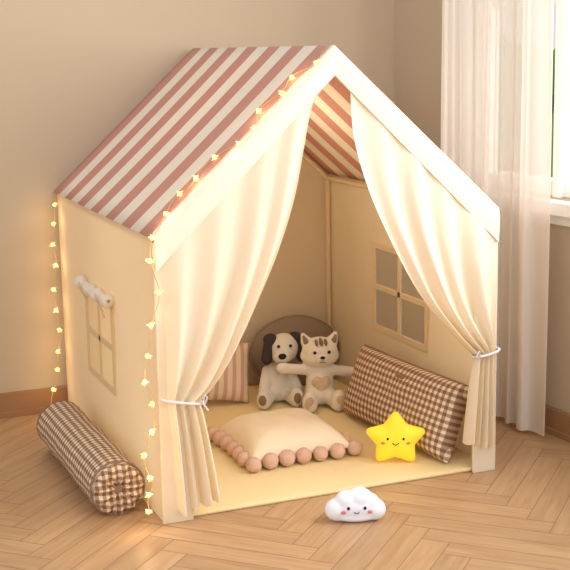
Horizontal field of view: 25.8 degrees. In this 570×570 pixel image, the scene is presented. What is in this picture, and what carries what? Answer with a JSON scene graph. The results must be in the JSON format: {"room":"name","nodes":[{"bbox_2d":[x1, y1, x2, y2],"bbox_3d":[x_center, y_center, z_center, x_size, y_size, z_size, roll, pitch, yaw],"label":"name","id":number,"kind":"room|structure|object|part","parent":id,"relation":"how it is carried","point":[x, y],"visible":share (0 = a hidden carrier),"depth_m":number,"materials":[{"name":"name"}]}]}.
{"room":"children's room","nodes":[
{"label":"children's room","id":0,"kind":"room"},
{"bbox_2d":[0,0,394,392],"bbox_3d":[-2.165,-0.700,3.892,5.565,2.600,0.100,-5,12,-22],"label":"wall","id":1,"kind":"structure","parent":0,"point":[72,71],"depth_m":4.47,"materials":[{"name":"paint"}]},
{"bbox_2d":[0,385,67,418],"bbox_3d":[-2.119,0.543,4.072,5.562,0.090,0.022,-5,12,-22],"label":"baseboard","id":2,"kind":"structure","parent":1,"relation":"attached to","point":[25,402],"depth_m":4.54,"materials":[{"name":"brown wood"}]},
{"bbox_2d":[0,414,569,569],"bbox_3d":[-0.978,1.045,1.575,5.750,0.002,5.700,-5,12,-22],"label":"floor","id":3,"kind":"structure","parent":0,"point":[515,515],"depth_m":3.44,"materials":[{"name":"brown wood"}]},
{"bbox_2d":[37,401,144,514],"bbox_3d":[-0.614,0.522,3.854,0.165,0.163,0.744,-6,12,-23],"label":"bolster cushion","id":4,"kind":"object","parent":3,"relation":"on","point":[113,484],"visible":1,"depth_m":3.64,"materials":[{"name":"brown fabric"}]},
{"bbox_2d":[54,45,500,523],"bbox_3d":[-0.095,-0.117,4.078,1.119,1.306,1.276,-5,12,-22],"label":"tent","id":5,"kind":"object","parent":3,"relation":"on","point":[371,232],"visible":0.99,"depth_m":3.68,"materials":[{"name":"beige fabric"}]},
{"bbox_2d":[50,242,58,267],"label":"string lights","id":6,"kind":"object","parent":5,"relation":"attached to","point":[52,244],"depth_m":4.43,"materials":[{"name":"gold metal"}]},
{"bbox_2d":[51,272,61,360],"label":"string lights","id":7,"kind":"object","parent":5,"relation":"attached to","point":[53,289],"depth_m":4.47,"materials":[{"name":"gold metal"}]},
{"bbox_3d":[-0.594,0.170,4.001,0.008,0.300,0.360,-5,12,-22],"label":"window tape frame","id":8,"kind":"part","parent":5,"relation":"part of","materials":[{"name":"beige fabric"}]},
{"bbox_3d":[-0.576,0.165,3.954,0.008,0.813,1.222,-5,12,-22],"label":"panel","id":9,"kind":"part","parent":5,"relation":"part of","materials":[{"name":"beige fabric"}]},
{"bbox_2d":[140,255,162,513],"label":"string lights","id":10,"kind":"object","parent":5,"relation":"attached to","point":[159,292],"depth_m":3.36,"materials":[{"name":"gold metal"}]},
{"bbox_3d":[-0.307,0.274,3.414,0.089,0.795,0.012,-5,12,-22],"label":"post","id":11,"kind":"part","parent":5,"relation":"part of","materials":[{"name":"beige fabric"}]},
{"bbox_3d":[-0.319,-0.222,4.660,1.064,1.298,0.006,-5,12,-22],"label":"panel","id":12,"kind":"part","parent":5,"relation":"part of","materials":[{"name":"beige fabric"}]},
{"bbox_2d":[157,99,313,516],"bbox_3d":[-0.115,0.049,3.431,0.481,1.167,0.056,-5,12,-22],"label":"curtain","id":13,"kind":"object","parent":5,"relation":"hanging from","point":[218,247],"depth_m":3.40,"materials":[{"name":"beige fabric"}]},
{"bbox_2d":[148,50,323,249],"label":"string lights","id":14,"kind":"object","parent":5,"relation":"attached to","point":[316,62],"depth_m":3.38,"materials":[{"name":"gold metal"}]},
{"bbox_3d":[0.402,0.034,4.356,0.008,0.325,0.420,-5,12,-22],"label":"window tape frame","id":15,"kind":"part","parent":5,"relation":"part of","materials":[{"name":"beige fabric"}]},
{"bbox_3d":[0.409,0.071,4.345,0.008,0.813,1.222,-5,12,-22],"label":"panel","id":16,"kind":"part","parent":5,"relation":"part of","materials":[{"name":"beige fabric"}]},
{"bbox_2d":[350,91,495,447],"bbox_3d":[0.416,-0.029,3.641,0.483,1.112,0.056,-5,12,-22],"label":"curtain","id":17,"kind":"object","parent":5,"relation":"hanging from","point":[441,227],"depth_m":3.64,"materials":[{"name":"beige fabric"}]},
{"bbox_3d":[0.608,0.187,3.778,0.079,0.795,0.012,-5,12,-22],"label":"post","id":18,"kind":"part","parent":5,"relation":"part of","materials":[{"name":"beige fabric"}]},
{"bbox_2d":[194,378,471,516],"bbox_3d":[-0.075,0.513,4.225,1.040,0.013,1.198,-5,12,-22],"label":"play mat","id":19,"kind":"object","parent":3,"relation":"on","point":[239,488],"visible":0.44,"depth_m":3.85,"materials":[{"name":"beige fabric"}]},
{"bbox_2d":[202,343,249,402],"bbox_3d":[-0.252,0.320,4.577,0.271,0.236,0.133,-4,11,-14],"label":"striped pillow","id":20,"kind":"object","parent":19,"relation":"on","point":[232,385],"visible":0.47,"depth_m":4.55,"materials":[{"name":"pink fabric"}]},
{"bbox_2d":[257,331,302,409],"bbox_3d":[-0.011,0.311,4.539,0.170,0.260,0.201,0,11,7],"label":"plush dog","id":21,"kind":"object","parent":19,"relation":"on","point":[276,386],"visible":0.94,"depth_m":4.53},
{"bbox_2d":[207,408,362,472],"bbox_3d":[-0.009,0.477,4.058,0.416,0.114,0.416,-5,12,-22],"label":"cushion","id":22,"kind":"object","parent":19,"relation":"on","point":[269,438],"visible":0.98,"depth_m":3.94,"materials":[{"name":"beige fabric"}]},
{"bbox_2d":[249,315,338,384],"bbox_3d":[0.037,0.256,4.803,0.374,0.278,0.107,-5,12,-20],"label":"round cushion","id":23,"kind":"object","parent":19,"relation":"on","point":[312,327],"visible":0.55,"depth_m":4.76,"materials":[{"name":"brown fabric"}]},
{"bbox_2d":[276,331,353,412],"bbox_3d":[0.132,0.311,4.483,0.324,0.272,0.173,-3,11,-8],"label":"cat","id":24,"kind":"object","parent":19,"relation":"on","point":[318,355],"visible":0.98,"depth_m":4.48},
{"bbox_2d":[366,412,424,460],"bbox_3d":[0.346,0.475,3.891,0.184,0.160,0.062,0,11,4],"label":"night light","id":25,"kind":"object","parent":19,"relation":"on","point":[395,437],"visible":1,"depth_m":3.87,"materials":[{"name":"yellow plastic"}]},
{"bbox_2d":[344,344,468,462],"bbox_3d":[0.394,0.382,4.147,0.173,0.242,0.644,-6,12,-26],"label":"pillow","id":26,"kind":"object","parent":19,"relation":"on","point":[381,384],"visible":0.91,"depth_m":4.02,"materials":[{"name":"brown fabric"}]},
{"bbox_2d":[325,487,385,521],"bbox_3d":[0.196,0.611,3.464,0.170,0.096,0.073,-1,11,-2],"label":"night light","id":27,"kind":"object","parent":3,"relation":"on","point":[357,504],"visible":1,"depth_m":3.44,"materials":[{"name":"white plastic"}]},
{"bbox_2d":[394,0,569,412],"bbox_3d":[1.713,-0.505,2.476,0.120,2.600,5.700,-6,12,-26],"label":"wall","id":28,"kind":"structure","parent":0,"point":[417,23],"depth_m":4.64,"materials":[{"name":"paint"}]},
{"bbox_2d":[441,0,552,435],"bbox_3d":[0.962,-0.624,3.529,0.089,2.436,2.350,-5,12,-22],"label":"sheer curtain","id":29,"kind":"object","parent":28,"relation":"hanging from","point":[497,71],"visible":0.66,"depth_m":4.15,"materials":[{"name":"white fabric"}]},
{"bbox_2d":[544,404,569,441],"bbox_3d":[1.679,0.737,2.673,0.022,0.090,5.480,-6,12,-26],"label":"baseboard","id":30,"kind":"structure","parent":28,"relation":"attached to","point":[557,422],"depth_m":4.16,"materials":[{"name":"brown wood"}]},
{"bbox_2d":[550,0,569,197],"bbox_3d":[1.185,-0.931,3.426,0.090,1.500,2.180,-6,12,-26],"label":"frame","id":31,"kind":"object","parent":28,"relation":"attached to","point":[560,182],"visible":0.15,"depth_m":4.02,"materials":[{"name":"white paint"}]},
{"bbox_2d":[550,198,569,226],"bbox_3d":[1.147,-0.144,3.549,0.070,0.080,2.280,-6,12,-26],"label":"sill","id":32,"kind":"structure","parent":28,"relation":"attached to","point":[559,209],"depth_m":4.01,"materials":[{"name":"white paint"}]},
{"label":"outside","id":33,"kind":"structure","parent":0,"visible":0},
{"label":"lawn","id":34,"kind":"structure","parent":33,"visible":0},
{"bbox_2d":[551,49,554,177],"bbox_3d":[2.681,-1.116,8.497,1.685,1.526,7.193,-5,12,-22],"label":"hedge","id":35,"kind":"object","parent":34,"relation":"on","point":[553,74],"visible":0.02,"depth_m":9.42,"materials":[{"name":"green plant"}]}
]}

